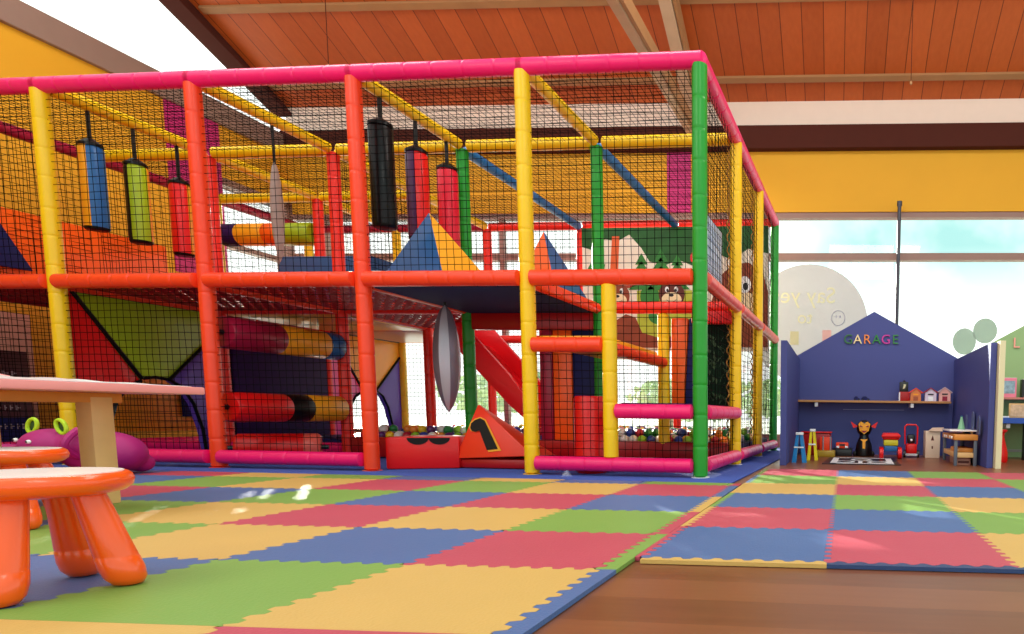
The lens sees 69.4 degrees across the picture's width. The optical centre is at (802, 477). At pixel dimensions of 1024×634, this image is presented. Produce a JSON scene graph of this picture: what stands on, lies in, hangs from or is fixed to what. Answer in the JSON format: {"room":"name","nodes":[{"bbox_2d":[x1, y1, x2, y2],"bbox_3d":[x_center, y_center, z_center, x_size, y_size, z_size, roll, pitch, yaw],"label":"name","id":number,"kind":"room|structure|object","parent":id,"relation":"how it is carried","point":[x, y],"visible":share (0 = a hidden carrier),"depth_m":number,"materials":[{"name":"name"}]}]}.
{"room":"indoor playground","nodes":[
{"label":"indoor playground","id":0,"kind":"room"},
{"bbox_2d":[0,22,288,437],"bbox_3d":[-7.493,-1.934,3.526,0.201,3.885,11.800,1,5,3],"label":"wall","id":1,"kind":"structure","parent":0,"point":[21,54],"depth_m":6.38,"materials":[{"name":"yellow paint"}]},
{"bbox_2d":[0,311,39,427],"bbox_3d":[-7.341,-0.702,4.345,0.030,1.280,3.600,1,5,5],"label":"trim","id":2,"kind":"structure","parent":1,"relation":"attached to","point":[13,315],"depth_m":5.99,"materials":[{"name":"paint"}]},
{"bbox_2d":[0,0,282,145],"bbox_3d":[-7.455,-3.993,3.279,0.271,0.261,11.700,1,5,3],"label":"trim","id":3,"kind":"structure","parent":1,"relation":"attached to","point":[16,14],"depth_m":6.55,"materials":[{"name":"beige metal"}]},
{"bbox_2d":[163,99,227,272],"bbox_3d":[-7.140,-3.335,7.745,0.013,1.885,0.650,1,5,3],"label":"trim","id":4,"kind":"structure","parent":1,"relation":"attached to","point":[188,264],"depth_m":7.58,"materials":[{"name":"paint"}]},
{"bbox_2d":[222,178,294,267],"bbox_3d":[-7.181,-2.557,8.671,0.180,2.360,1.020,1,5,3],"label":"window","id":5,"kind":"structure","parent":1,"relation":"in","point":[228,185],"depth_m":8.66,"materials":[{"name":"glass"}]},
{"bbox_2d":[152,447,1023,633],"bbox_3d":[0.120,0.171,3.319,16.150,0.080,11.800,1,5,5],"label":"floor","id":6,"kind":"structure","parent":0,"point":[640,598],"depth_m":1.58,"materials":[{"name":"brown wood"}]},
{"bbox_2d":[0,470,734,633],"bbox_3d":[-2.725,0.155,2.605,4.554,0.012,3.454,1,5,5],"label":"foam mat","id":7,"kind":"object","parent":6,"relation":"on","point":[440,598],"depth_m":2.00,"materials":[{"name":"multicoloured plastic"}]},
{"bbox_2d":[0,467,147,607],"bbox_3d":[-1.768,0.125,1.521,0.325,0.278,0.325,2,5,9],"label":"stool","id":8,"kind":"object","parent":7,"relation":"on","point":[88,535],"visible":1,"depth_m":1.53,"materials":[{"name":"orange plastic"}]},
{"bbox_2d":[2,417,155,471],"bbox_3d":[-4.633,-0.198,4.137,0.787,0.359,0.531,1,5,5],"label":"seat","id":9,"kind":"object","parent":7,"relation":"on","point":[132,453],"visible":0.52,"depth_m":4.03,"materials":[{"name":"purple plastic"}]},
{"bbox_2d":[0,379,204,502],"bbox_3d":[-3.372,-0.104,2.422,1.050,0.524,1.420,1,5,5],"label":"table","id":10,"kind":"object","parent":7,"relation":"on","point":[94,402],"visible":0.8,"depth_m":2.84,"materials":[{"name":"plastic"}]},
{"bbox_2d":[0,374,190,386],"bbox_3d":[-2.980,-0.398,2.630,0.290,0.028,0.801,1,5,5],"label":"tabletop","id":11,"kind":"object","parent":10,"relation":"on","point":[2,376],"visible":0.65,"depth_m":2.52,"materials":[{"name":"pink laminate"}]},
{"bbox_2d":[52,448,779,482],"bbox_3d":[-3.561,-0.245,6.735,6.675,0.010,4.640,1,5,5],"label":"carpet","id":12,"kind":"object","parent":6,"relation":"on","point":[728,473],"visible":0.19,"depth_m":4.67,"materials":[{"name":"blue carpet"}]},
{"bbox_2d":[0,350,32,441],"bbox_3d":[-6.962,-0.617,5.407,0.052,0.920,0.960,1,5,5],"label":"panel","id":13,"kind":"object","parent":12,"relation":"on","point":[28,405],"visible":0.38,"depth_m":5.75,"materials":[{"name":"blue plastic"}]},
{"bbox_2d":[227,433,328,451],"bbox_3d":[-4.300,-0.249,5.397,0.658,0.230,0.230,-3,6,-31],"label":"foam block","id":14,"kind":"object","parent":12,"relation":"on","point":[240,444],"visible":0.52,"depth_m":5.32,"materials":[{"name":"red plastic"}]},
{"bbox_2d":[0,50,778,477],"bbox_3d":[-3.554,-1.599,6.415,6.250,2.771,3.744,1,5,5],"label":"indoor playground structure","id":15,"kind":"object","parent":12,"relation":"on","point":[118,314],"visible":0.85,"depth_m":4.87,"materials":[{"name":"multicoloured plastic"}]},
{"bbox_2d":[76,110,110,232],"bbox_3d":[-5.421,-2.341,5.009,0.151,0.881,0.151,1,5,5],"label":"bag","id":16,"kind":"object","parent":15,"relation":"hanging from","point":[92,148],"visible":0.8,"depth_m":4.97,"materials":[{"name":"blue leather"}]},
{"bbox_2d":[122,129,153,245],"bbox_3d":[-5.393,-2.360,5.317,0.151,0.901,0.151,1,5,5],"label":"bag","id":17,"kind":"object","parent":15,"relation":"hanging from","point":[137,179],"visible":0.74,"depth_m":5.28,"materials":[{"name":"green leather"}]},
{"bbox_2d":[167,146,194,257],"bbox_3d":[-5.361,-2.381,5.655,0.147,0.921,0.147,1,5,5],"label":"bag","id":18,"kind":"object","parent":15,"relation":"hanging from","point":[184,211],"visible":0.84,"depth_m":5.62,"materials":[{"name":"red leather"}]},
{"bbox_2d":[221,223,313,246],"bbox_3d":[-5.810,-2.646,7.146,1.160,0.236,0.236,1,5,5],"label":"foam roller","id":19,"kind":"object","parent":15,"relation":"attached to","point":[303,237],"visible":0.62,"depth_m":7.05,"materials":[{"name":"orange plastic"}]},
{"bbox_2d":[270,125,284,261],"bbox_3d":[-4.197,-2.260,5.234,0.060,1.053,0.104,1,5,5],"label":"bag","id":20,"kind":"object","parent":15,"relation":"hanging from","point":[279,244],"visible":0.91,"depth_m":5.22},
{"bbox_2d":[218,316,345,359],"bbox_3d":[-4.212,-1.119,5.337,0.236,0.236,1.150,1,5,5],"label":"foam roller","id":21,"kind":"object","parent":15,"relation":"attached to","point":[235,330],"visible":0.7,"depth_m":5.16,"materials":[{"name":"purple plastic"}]},
{"bbox_2d":[224,392,348,421],"bbox_3d":[-4.218,-0.573,5.389,0.224,0.224,1.150,1,5,5],"label":"foam roller","id":22,"kind":"object","parent":15,"relation":"attached to","point":[320,414],"visible":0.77,"depth_m":5.23,"materials":[{"name":"red plastic"}]},
{"bbox_2d":[278,256,404,300],"bbox_3d":[-4.672,-1.900,6.679,1.077,0.570,0.550,1,5,5],"label":"ramp","id":23,"kind":"object","parent":15,"relation":"on","point":[321,264],"visible":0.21,"depth_m":6.40,"materials":[{"name":"blue plastic"}]},
{"bbox_2d":[367,97,397,230],"bbox_3d":[-3.037,-2.271,4.740,0.163,0.911,0.163,1,5,5],"label":"bag","id":24,"kind":"object","parent":15,"relation":"hanging from","point":[378,150],"visible":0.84,"depth_m":4.69,"materials":[{"name":"black leather"}]},
{"bbox_2d":[404,121,429,239],"bbox_3d":[-3.002,-2.311,5.116,0.161,0.901,0.161,1,5,5],"label":"bag","id":25,"kind":"object","parent":15,"relation":"hanging from","point":[414,223],"visible":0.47,"depth_m":5.07,"materials":[{"name":"red leather"}]},
{"bbox_2d":[387,213,479,270],"bbox_3d":[-2.749,-1.706,4.963,0.834,0.556,0.541,4,6,32],"label":"pyramid","id":26,"kind":"object","parent":15,"relation":"on","point":[422,246],"visible":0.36,"depth_m":4.83,"materials":[{"name":"blue plastic"}]},
{"bbox_2d":[433,302,460,411],"bbox_3d":[-2.821,-0.955,5.206,0.190,0.863,0.190,4,6,29],"label":"bag","id":27,"kind":"object","parent":15,"relation":"hanging from","point":[446,346],"visible":1,"depth_m":5.14,"materials":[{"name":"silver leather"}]},
{"bbox_2d":[436,141,460,247],"bbox_3d":[-2.966,-2.351,5.492,0.163,0.891,0.163,1,5,5],"label":"bag","id":28,"kind":"object","parent":15,"relation":"hanging from","point":[440,172],"visible":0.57,"depth_m":5.44,"materials":[{"name":"leather"}]},
{"bbox_2d":[455,320,540,427],"bbox_3d":[-3.005,-1.067,6.888,1.320,1.162,0.620,1,5,5],"label":"slide","id":29,"kind":"object","parent":15,"relation":"attached to","point":[497,362],"visible":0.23,"depth_m":6.60,"materials":[{"name":"red plastic"}]},
{"bbox_2d":[534,232,585,297],"bbox_3d":[-2.077,-1.719,5.312,0.486,0.532,0.644,1,5,5],"label":"pyramid","id":30,"kind":"object","parent":15,"relation":"on","point":[543,243],"visible":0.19,"depth_m":5.25,"materials":[{"name":"orange plastic"}]},
{"bbox_2d":[400,424,726,435],"bbox_3d":[-2.325,-0.501,7.168,3.232,0.128,1.655,1,5,5],"label":"balls","id":31,"kind":"object","parent":15,"relation":"on","point":[673,430],"visible":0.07,"depth_m":7.26},
{"bbox_2d":[581,226,768,351],"bbox_3d":[-1.540,-2.263,7.894,2.280,1.460,0.048,1,5,5],"label":"mural","id":32,"kind":"object","parent":15,"relation":"attached to","point":[615,253],"visible":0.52,"depth_m":7.89,"materials":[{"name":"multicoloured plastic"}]},
{"bbox_2d":[707,225,720,279],"bbox_3d":[-0.679,-1.728,5.022,0.003,0.320,0.540,1,5,5],"label":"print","id":33,"kind":"object","parent":15,"relation":"attached to","point":[708,232],"depth_m":5.05},
{"bbox_2d":[708,331,729,404],"bbox_3d":[-0.751,-0.960,5.684,0.291,0.669,0.003,1,5,5],"label":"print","id":34,"kind":"object","parent":15,"relation":"attached to","point":[723,355],"depth_m":5.68,"materials":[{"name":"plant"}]},
{"bbox_3d":[-1.545,-0.352,5.967,0.078,0.078,0.078,1,5,5],"label":"ball","id":35,"kind":"object","parent":15,"relation":"in","visible":0},
{"bbox_2d":[626,428,634,436],"bbox_3d":[-1.551,-0.406,5.922,0.078,0.078,0.078,1,5,5],"label":"ball","id":36,"kind":"object","parent":35,"relation":"on","point":[629,432],"visible":0.86,"depth_m":5.89,"materials":[{"name":"blue plastic"}]},
{"bbox_2d":[385,435,464,468],"bbox_3d":[-2.828,-0.200,5.031,0.460,0.238,0.469,0,5,-5],"label":"foam block","id":37,"kind":"object","parent":12,"relation":"on","point":[413,451],"visible":0.88,"depth_m":4.87,"materials":[{"name":"red plastic"}]},
{"bbox_2d":[407,438,449,444],"bbox_3d":[-2.774,-0.271,4.868,0.282,0.050,0.005,-1,6,-22],"label":"print","id":38,"kind":"object","parent":37,"relation":"attached to","point":[410,441],"depth_m":4.87,"materials":[{"name":"black paint"}]},
{"bbox_2d":[459,405,555,468],"bbox_3d":[-2.296,-0.328,5.165,0.610,0.481,0.495,1,5,5],"label":"wedge","id":39,"kind":"object","parent":12,"relation":"on","point":[489,441],"visible":0.68,"depth_m":4.96,"materials":[{"name":"red plastic"}]},
{"bbox_2d":[573,396,607,473],"bbox_3d":[-1.521,-0.312,4.730,0.252,0.550,0.244,1,5,5],"label":"column","id":40,"kind":"structure","parent":12,"relation":"on","point":[597,442],"depth_m":4.62,"materials":[{"name":"red plastic"}]},
{"bbox_2d":[492,569,615,633],"bbox_3d":[-0.558,0.284,1.535,0.062,0.012,0.545,1,5,3],"label":"edging","id":41,"kind":"object","parent":6,"relation":"on","point":[534,621],"visible":0.84,"depth_m":1.47,"materials":[{"name":"blue plastic"}]},
{"bbox_2d":[595,534,667,573],"bbox_3d":[-0.527,0.233,2.077,0.062,0.012,0.545,1,5,3],"label":"edging","id":42,"kind":"object","parent":6,"relation":"on","point":[620,563],"visible":0.83,"depth_m":1.99,"materials":[{"name":"green plastic"}]},
{"bbox_2d":[635,526,687,560],"bbox_3d":[-0.468,0.218,2.242,0.038,0.012,0.550,1,5,4],"label":"edging","id":43,"kind":"object","parent":6,"relation":"on","point":[637,557],"visible":0.52,"depth_m":2.18,"materials":[{"name":"red plastic"}]},
{"bbox_2d":[653,512,699,533],"bbox_3d":[-0.497,0.182,2.619,0.062,0.012,0.545,1,5,3],"label":"edging","id":44,"kind":"object","parent":6,"relation":"on","point":[668,529],"visible":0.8,"depth_m":2.58,"materials":[{"name":"red plastic"}]},
{"bbox_2d":[681,506,716,525],"bbox_3d":[-0.433,0.166,2.789,0.038,0.012,0.550,1,5,4],"label":"edging","id":45,"kind":"object","parent":6,"relation":"on","point":[691,520],"visible":0.53,"depth_m":2.76,"materials":[{"name":"yellow plastic"}]},
{"bbox_2d":[688,497,721,511],"bbox_3d":[-0.466,0.131,3.160,0.062,0.012,0.545,1,5,3],"label":"edging","id":46,"kind":"object","parent":6,"relation":"on","point":[712,500],"visible":0.81,"depth_m":3.13,"materials":[{"name":"yellow plastic"}]},
{"bbox_2d":[710,493,735,506],"bbox_3d":[-0.398,0.115,3.335,0.038,0.012,0.550,1,5,4],"label":"edging","id":47,"kind":"object","parent":6,"relation":"on","point":[727,495],"visible":0.43,"depth_m":3.28,"materials":[{"name":"green plastic"}]},
{"bbox_2d":[712,486,737,497],"bbox_3d":[-0.435,0.080,3.702,0.062,0.012,0.545,1,5,3],"label":"edging","id":48,"kind":"object","parent":6,"relation":"on","point":[727,490],"visible":0.85,"depth_m":3.67,"materials":[{"name":"blue plastic"}]},
{"bbox_2d":[640,557,826,567],"bbox_3d":[-0.203,0.250,1.939,0.550,0.012,0.045,1,5,4],"label":"edging","id":49,"kind":"object","parent":6,"relation":"on","point":[653,560],"visible":1,"depth_m":1.92,"materials":[{"name":"yellow plastic"}]},
{"bbox_2d":[792,432,806,462],"bbox_3d":[-0.026,-0.287,6.195,0.140,0.285,0.080,1,5,5],"label":"stepladder","id":50,"kind":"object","parent":6,"relation":"on","point":[795,452],"depth_m":6.17,"materials":[{"name":"plastic"}]},
{"bbox_2d":[807,429,817,459],"bbox_3d":[0.103,-0.332,6.552,0.110,0.310,0.080,1,5,5],"label":"stepladder","id":51,"kind":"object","parent":6,"relation":"on","point":[812,431],"depth_m":6.53,"materials":[{"name":"plastic"}]},
{"bbox_2d":[801,431,831,454],"bbox_3d":[0.162,-0.389,7.399,0.340,0.265,0.220,1,5,5],"label":"toy box","id":52,"kind":"object","parent":6,"relation":"on","point":[819,434],"visible":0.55,"depth_m":7.30,"materials":[{"name":"red plastic"}]},
{"bbox_2d":[817,436,834,456],"bbox_3d":[0.248,-0.341,7.143,0.220,0.220,0.180,1,5,5],"label":"toy","id":53,"kind":"object","parent":6,"relation":"on","point":[825,447],"visible":0.85,"depth_m":7.10,"materials":[{"name":"red plastic"}]},
{"bbox_2d":[641,469,1023,567],"bbox_3d":[0.694,0.109,3.542,2.252,0.012,3.385,1,5,5],"label":"play mat","id":54,"kind":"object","parent":6,"relation":"on","point":[875,546],"depth_m":2.69,"materials":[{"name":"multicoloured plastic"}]},
{"bbox_2d":[832,447,852,455],"bbox_3d":[0.449,-0.289,7.341,0.225,0.084,0.260,1,5,5],"label":"storage box","id":55,"kind":"object","parent":6,"relation":"on","point":[838,451],"visible":0.75,"depth_m":7.22,"materials":[{"name":"black plastic"}]},
{"bbox_2d":[836,442,848,447],"bbox_3d":[0.445,-0.362,7.311,0.140,0.065,0.126,1,5,5],"label":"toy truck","id":56,"kind":"object","parent":55,"relation":"on","point":[838,444],"visible":1,"depth_m":7.25,"materials":[{"name":"red plastic"}]},
{"bbox_2d":[822,457,900,464],"bbox_3d":[0.585,-0.168,6.482,0.720,0.007,1.020,1,5,5],"label":"rug","id":57,"kind":"object","parent":6,"relation":"on","point":[831,460],"visible":1,"depth_m":6.36,"materials":[{"name":"white fabric"}]},
{"bbox_2d":[851,420,877,456],"bbox_3d":[0.679,-0.438,7.266,0.265,0.400,0.210,-2,6,-29],"label":"toy","id":58,"kind":"object","parent":6,"relation":"on","point":[864,427],"visible":1,"depth_m":7.21,"materials":[{"name":"black plastic"}]},
{"bbox_2d":[780,312,996,467],"bbox_3d":[0.795,-0.993,6.627,1.880,1.628,1.900,1,5,3],"label":"garage playhouse","id":59,"kind":"object","parent":6,"relation":"on","point":[870,357],"visible":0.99,"depth_m":7.51,"materials":[{"name":"blue wood"}]},
{"bbox_2d":[798,400,950,403],"bbox_3d":[0.811,-0.863,7.453,1.710,0.023,0.220,1,5,3],"label":"shelf","id":60,"kind":"object","parent":59,"relation":"attached to","point":[799,401],"depth_m":7.37,"materials":[{"name":"brown wood"}]},
{"bbox_2d":[899,380,909,400],"bbox_3d":[1.145,-0.979,7.369,0.122,0.234,0.085,1,5,5],"label":"castle","id":61,"kind":"object","parent":60,"relation":"on","point":[904,395],"visible":0.94,"depth_m":7.34,"materials":[{"name":"red plastic"}]},
{"bbox_2d":[909,388,922,400],"bbox_3d":[1.270,-0.934,7.364,0.155,0.148,0.100,1,5,5],"label":"house","id":62,"kind":"object","parent":59,"relation":"on","point":[915,394],"visible":0.94,"depth_m":7.32,"materials":[{"name":"wood"}]},
{"bbox_2d":[923,388,937,400],"bbox_3d":[1.435,-0.932,7.349,0.165,0.151,0.100,1,5,5],"label":"house","id":63,"kind":"object","parent":59,"relation":"on","point":[930,394],"visible":0.96,"depth_m":7.31,"materials":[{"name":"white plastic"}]},
{"bbox_2d":[938,387,951,400],"bbox_3d":[1.589,-0.932,7.334,0.165,0.158,0.100,1,5,5],"label":"house","id":64,"kind":"object","parent":59,"relation":"on","point":[944,394],"visible":0.96,"depth_m":7.29,"materials":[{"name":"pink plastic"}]},
{"bbox_2d":[879,433,901,458],"bbox_3d":[0.934,-0.341,6.957,0.230,0.269,0.300,1,5,5],"label":"toy car","id":65,"kind":"object","parent":6,"relation":"on","point":[890,440],"visible":0.99,"depth_m":6.82,"materials":[{"name":"red plastic"}]},
{"bbox_2d":[883,439,897,445],"bbox_3d":[0.934,-0.374,6.944,0.150,0.060,0.260,1,5,5],"label":"grille","id":66,"kind":"object","parent":65,"relation":"attached to","point":[886,442],"depth_m":6.82,"materials":[{"name":"yellow plastic"}]},
{"bbox_2d":[881,433,900,439],"bbox_3d":[0.934,-0.438,6.933,0.200,0.070,0.270,1,5,5],"label":"hood","id":67,"kind":"object","parent":65,"relation":"attached to","point":[885,436],"depth_m":6.82,"materials":[{"name":"red plastic"}]},
{"bbox_2d":[903,424,918,457],"bbox_3d":[1.192,-0.406,7.184,0.170,0.364,0.190,1,5,5],"label":"toy mower","id":68,"kind":"object","parent":6,"relation":"on","point":[910,446],"visible":1,"depth_m":7.15,"materials":[{"name":"red plastic"}]},
{"bbox_2d":[827,561,1019,573],"bbox_3d":[0.346,0.260,1.905,0.550,0.012,0.045,1,5,4],"label":"edging","id":69,"kind":"object","parent":6,"relation":"on","point":[839,564],"visible":0.99,"depth_m":1.89,"materials":[{"name":"blue plastic"}]},
{"bbox_2d":[923,427,943,457],"bbox_3d":[1.450,-0.390,7.226,0.205,0.331,0.300,1,5,5],"label":"cardboard box","id":70,"kind":"object","parent":6,"relation":"on","point":[931,438],"visible":0.99,"depth_m":7.11,"materials":[{"name":"beige cardboard"}]},
{"bbox_2d":[942,429,977,465],"bbox_3d":[1.536,-0.311,6.439,0.255,0.325,0.900,1,5,5],"label":"workbench","id":71,"kind":"object","parent":6,"relation":"on","point":[955,436],"visible":0.92,"depth_m":6.03,"materials":[{"name":"orange wood"}]},
{"bbox_2d":[944,448,972,457],"bbox_3d":[1.534,-0.245,6.430,0.195,0.045,0.830,1,5,5],"label":"shelf","id":72,"kind":"object","parent":71,"relation":"attached to","point":[955,454],"depth_m":6.02,"materials":[{"name":"brown wood"}]},
{"bbox_2d":[942,429,976,431],"bbox_3d":[1.541,-0.468,6.454,0.255,0.015,0.600,1,5,5],"label":"tabletop","id":73,"kind":"object","parent":71,"relation":"attached to","point":[956,430],"depth_m":6.16,"materials":[{"name":"white plastic"}]},
{"bbox_2d":[950,446,972,451],"bbox_3d":[1.523,-0.274,6.281,0.160,0.040,0.382,1,5,5],"label":"block","id":74,"kind":"object","parent":71,"relation":"on","point":[960,448],"visible":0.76,"depth_m":6.10,"materials":[{"name":"orange wood"}]},
{"bbox_2d":[958,415,964,429],"bbox_3d":[1.564,-0.543,6.445,0.070,0.137,0.070,1,5,5],"label":"cone","id":75,"kind":"object","parent":71,"relation":"on","point":[961,422],"visible":0.98,"depth_m":6.43,"materials":[{"name":"green plastic"}]},
{"bbox_2d":[971,412,974,433],"bbox_3d":[1.634,-0.529,6.288,0.012,0.210,0.120,1,5,5],"label":"board","id":76,"kind":"object","parent":71,"relation":"on","point":[973,414],"visible":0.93,"depth_m":6.26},
{"bbox_2d":[977,416,980,434],"bbox_3d":[1.603,-0.479,5.963,0.012,0.170,0.120,1,5,5],"label":"board","id":77,"kind":"object","parent":71,"relation":"on","point":[978,417],"visible":1,"depth_m":5.93,"materials":[{"name":"wood"}]},
{"bbox_2d":[950,456,970,464],"bbox_3d":[1.521,-0.171,6.340,0.130,0.065,0.485,1,5,5],"label":"crate","id":78,"kind":"object","parent":6,"relation":"on","point":[960,461],"visible":0.6,"depth_m":6.11,"materials":[{"name":"brown wood"}]},
{"bbox_2d":[1001,429,1007,462],"bbox_3d":[1.964,-0.322,6.579,0.196,0.330,0.196,1,5,5],"label":"vase","id":79,"kind":"object","parent":6,"relation":"on","point":[1004,456],"visible":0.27,"depth_m":6.51,"materials":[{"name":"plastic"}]},
{"bbox_2d":[992,326,1023,468],"bbox_3d":[2.701,-0.964,6.484,1.934,1.645,1.830,1,5,3],"label":"playhouse","id":80,"kind":"object","parent":6,"relation":"on","point":[1010,348],"visible":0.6,"depth_m":7.33,"materials":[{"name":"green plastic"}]},
{"bbox_2d":[1004,378,1016,396],"bbox_3d":[2.272,-0.997,7.263,0.190,0.217,0.042,1,5,5],"label":"picture frame","id":81,"kind":"object","parent":80,"relation":"on","point":[1010,384],"visible":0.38,"depth_m":7.24,"materials":[{"name":"pink plastic"}]},
{"bbox_2d":[1004,381,1014,393],"bbox_3d":[2.270,-1.000,7.243,0.152,0.140,0.003,1,5,5],"label":"picture","id":82,"kind":"object","parent":81,"relation":"attached to","point":[1009,386],"depth_m":7.24},
{"bbox_2d":[1003,418,1023,423],"bbox_3d":[2.633,-0.616,7.124,1.625,0.060,0.570,1,5,3],"label":"shelf","id":83,"kind":"object","parent":80,"relation":"attached to","point":[1005,420],"depth_m":6.86,"materials":[{"name":"blue wood"}]},
{"bbox_2d":[1004,397,1023,399],"bbox_3d":[2.658,-0.873,7.269,1.600,0.023,0.230,1,5,3],"label":"shelf","id":84,"kind":"object","parent":80,"relation":"attached to","point":[1005,398],"depth_m":7.17,"materials":[{"name":"wood"}]},
{"bbox_2d":[1008,403,1023,417],"bbox_3d":[2.354,-0.725,7.098,0.235,0.155,0.024,1,5,5],"label":"box","id":85,"kind":"object","parent":80,"relation":"on","point":[1016,410],"visible":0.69,"depth_m":7.09,"materials":[{"name":"brown wood"}]},
{"bbox_2d":[1020,379,1023,396],"bbox_3d":[2.453,-0.988,7.267,0.060,0.202,0.100,1,5,5],"label":"picture book","id":86,"kind":"object","parent":80,"relation":"on","point":[1021,380],"visible":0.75,"depth_m":7.23,"materials":[{"name":"black paper"}]},
{"bbox_3d":[-3.019,0.189,2.215,0.589,0.012,0.585,1,5,5],"label":"tile","id":87,"kind":"structure","parent":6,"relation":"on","visible":0},
{"bbox_2d":[0,447,69,529],"bbox_3d":[-2.827,0.035,2.324,0.325,0.278,0.325,-3,7,-36],"label":"stool","id":88,"kind":"object","parent":87,"relation":"on","point":[10,457],"visible":0.49,"depth_m":2.28,"materials":[{"name":"orange plastic"}]},
{"bbox_2d":[189,0,1023,107],"bbox_3d":[0.674,-5.959,5.621,15.950,2.823,6.000,1,5,3],"label":"ceiling","id":89,"kind":"structure","parent":0,"point":[873,36],"depth_m":7.86,"materials":[{"name":"brown wood"}]},
{"bbox_2d":[325,0,328,64],"bbox_3d":[-5.129,-5.082,7.055,0.028,1.279,0.028,1,5,5],"label":"pull cord","id":90,"kind":"object","parent":89,"relation":"hanging from","point":[325,0],"visible":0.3,"depth_m":7.08,"materials":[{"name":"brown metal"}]},
{"bbox_2d":[198,0,870,13],"bbox_3d":[0.849,-5.329,7.245,15.750,0.071,0.094,1,5,3],"label":"ceiling beam","id":91,"kind":"structure","parent":89,"relation":"attached to","point":[420,4],"depth_m":7.49,"materials":[{"name":"brown wood"}]},
{"bbox_2d":[270,71,1023,89],"bbox_3d":[0.893,-5.003,8.198,15.750,0.071,0.094,1,5,3],"label":"trim","id":92,"kind":"structure","parent":89,"relation":"attached to","point":[954,76],"depth_m":8.24,"materials":[{"name":"brown wood"}]},
{"bbox_2d":[910,0,913,84],"bbox_3d":[1.098,-4.761,6.497,0.028,1.659,0.028,1,5,5],"label":"pull cord","id":93,"kind":"object","parent":89,"relation":"hanging from","point":[913,0],"visible":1,"depth_m":6.54,"materials":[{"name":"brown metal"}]},
{"bbox_2d":[286,98,1023,447],"bbox_3d":[0.837,-2.670,8.839,15.850,4.550,0.202,1,5,3],"label":"wall","id":94,"kind":"structure","parent":0,"point":[923,180],"depth_m":8.63,"materials":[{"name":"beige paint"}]},
{"bbox_2d":[159,0,291,116],"bbox_3d":[-7.225,-6.015,5.943,0.241,2.726,5.800,1,5,3],"label":"trim","id":95,"kind":"structure","parent":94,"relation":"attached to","point":[184,11],"depth_m":7.89,"materials":[{"name":"brown wood"}]},
{"bbox_2d":[606,0,691,133],"bbox_3d":[-1.510,-4.053,5.858,0.131,0.410,5.480,1,5,3],"label":"beam","id":96,"kind":"structure","parent":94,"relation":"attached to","point":[625,11],"depth_m":6.03,"materials":[{"name":"brown wood"}]},
{"bbox_2d":[280,122,1023,154],"bbox_3d":[0.850,-4.418,8.523,15.850,0.290,0.142,1,5,3],"label":"trim","id":97,"kind":"structure","parent":94,"relation":"attached to","point":[1002,135],"depth_m":8.48,"materials":[{"name":"brown metal"}]},
{"bbox_2d":[293,212,1023,438],"bbox_3d":[0.828,-2.021,8.880,15.850,3.010,0.122,1,5,3],"label":"window","id":98,"kind":"structure","parent":94,"relation":"in","point":[792,216],"depth_m":8.73,"materials":[{"name":"clear glass"}]},
{"bbox_2d":[762,264,866,376],"bbox_3d":[0.084,-2.078,8.908,1.600,1.600,0.014,1,5,3],"label":"decal","id":99,"kind":"object","parent":98,"relation":"attached to","point":[816,302],"visible":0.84,"depth_m":8.88,"materials":[{"name":"beige plastic"}]},
{"bbox_2d":[953,318,996,354],"bbox_3d":[2.316,-1.895,8.807,0.585,0.480,0.008,1,5,3],"label":"decal","id":100,"kind":"object","parent":98,"relation":"attached to","point":[984,330],"visible":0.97,"depth_m":8.80},
{"bbox_2d":[658,0,691,109],"bbox_3d":[-1.528,-5.764,5.698,0.191,2.787,5.480,1,5,3],"label":"beam","id":101,"kind":"structure","parent":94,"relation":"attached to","point":[671,12],"depth_m":7.44,"materials":[{"name":"brown wood"}]},
{"bbox_2d":[667,152,690,211],"bbox_3d":[-1.645,-3.938,8.750,0.320,0.769,0.017,1,5,3],"label":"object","id":102,"kind":"structure","parent":94,"relation":"attached to","point":[680,190],"depth_m":8.74,"materials":[{"name":"paint"}]},
{"bbox_2d":[895,201,901,324],"bbox_3d":[1.240,-1.976,8.641,0.068,3.215,0.068,1,5,3],"label":"pole","id":103,"kind":"object","parent":94,"relation":"attached to","point":[899,203],"depth_m":8.55,"materials":[{"name":"grey metal"}]},
{"label":"outside","id":104,"kind":"structure","parent":0,"visible":0},
{"bbox_2d":[354,417,779,433],"bbox_3d":[3.742,-3.958,51.618,120.000,0.100,85.000,1,5,5],"label":"ground","id":105,"kind":"structure","parent":104,"point":[440,420],"depth_m":55.69,"materials":[{"name":"plastic"}]},
{"bbox_2d":[435,374,503,411],"bbox_3d":[-15.625,-3.833,32.812,4.777,2.742,4.787,1,5,5],"label":"tree","id":106,"kind":"object","parent":105,"relation":"on","point":[460,397],"visible":0.2,"depth_m":31.71,"materials":[{"name":"green plant"}]},
{"bbox_2d":[480,372,539,413],"bbox_3d":[-10.298,-2.922,25.243,3.981,2.490,3.876,1,5,5],"label":"tree","id":107,"kind":"object","parent":105,"relation":"on","point":[500,406],"visible":0.02,"depth_m":24.35,"materials":[{"name":"green plant"}]},
{"bbox_2d":[625,379,672,427],"bbox_3d":[-6.350,-3.433,31.050,4.125,2.507,4.185,1,5,5],"label":"tree","id":108,"kind":"object","parent":105,"relation":"on","point":[654,385],"visible":0.09,"depth_m":30.25,"materials":[{"name":"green plant"}]},
{"bbox_2d":[651,386,741,422],"bbox_3d":[-3.845,-2.388,23.767,3.180,1.868,3.344,0,6,-10],"label":"tree","id":109,"kind":"object","parent":105,"relation":"on","point":[655,400],"visible":0.03,"depth_m":23.28,"materials":[{"name":"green plant"}]},
{"bbox_2d":[741,379,780,417],"bbox_3d":[-1.362,-3.219,29.503,3.966,2.495,3.936,1,5,5],"label":"tree","id":110,"kind":"object","parent":105,"relation":"on","point":[779,381],"visible":0.1,"depth_m":28.84,"materials":[{"name":"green plant"}]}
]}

